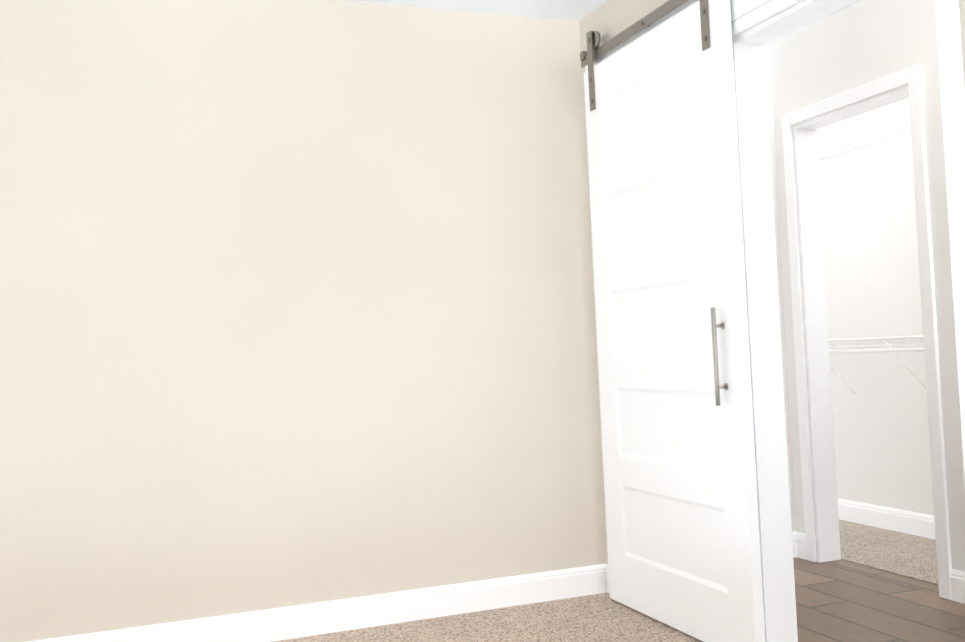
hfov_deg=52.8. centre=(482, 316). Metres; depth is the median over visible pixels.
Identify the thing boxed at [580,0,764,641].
barn door
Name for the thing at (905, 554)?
carpet floor
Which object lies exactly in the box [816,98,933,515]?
wall
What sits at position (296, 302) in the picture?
wall
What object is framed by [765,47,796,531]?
wall
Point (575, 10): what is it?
ceiling
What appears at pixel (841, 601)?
floor
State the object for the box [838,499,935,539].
baseboard
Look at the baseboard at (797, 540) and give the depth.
4.62 m
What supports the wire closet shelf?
attached to the wall at (880, 415)
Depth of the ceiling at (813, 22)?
4.39 m
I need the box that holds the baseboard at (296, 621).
[29,564,604,641]
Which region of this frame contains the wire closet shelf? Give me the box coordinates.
[817,114,926,393]
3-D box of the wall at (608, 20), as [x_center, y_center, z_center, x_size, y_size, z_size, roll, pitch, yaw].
[1.289,-0.364,2.200,0.120,2.860,4.322,-2,-2,-21]
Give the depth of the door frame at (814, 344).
4.53 m
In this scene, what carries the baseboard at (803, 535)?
attached to the wall at (860, 44)
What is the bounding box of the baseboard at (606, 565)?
[605,564,609,593]
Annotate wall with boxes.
[0,0,605,641]
[580,0,964,563]
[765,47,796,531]
[769,0,964,571]
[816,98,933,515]
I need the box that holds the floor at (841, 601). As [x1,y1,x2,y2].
[793,557,964,641]
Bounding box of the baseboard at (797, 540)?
[792,532,803,558]
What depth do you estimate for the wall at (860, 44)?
4.06 m
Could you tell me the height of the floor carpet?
0.060 m
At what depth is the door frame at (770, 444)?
3.17 m
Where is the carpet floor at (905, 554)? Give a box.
[839,519,937,584]
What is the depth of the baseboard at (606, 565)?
4.12 m
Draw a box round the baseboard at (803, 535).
[802,533,805,552]
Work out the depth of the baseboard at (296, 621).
3.77 m
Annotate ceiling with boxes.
[338,0,607,20]
[765,0,863,46]
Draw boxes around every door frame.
[585,0,964,641]
[781,65,951,599]

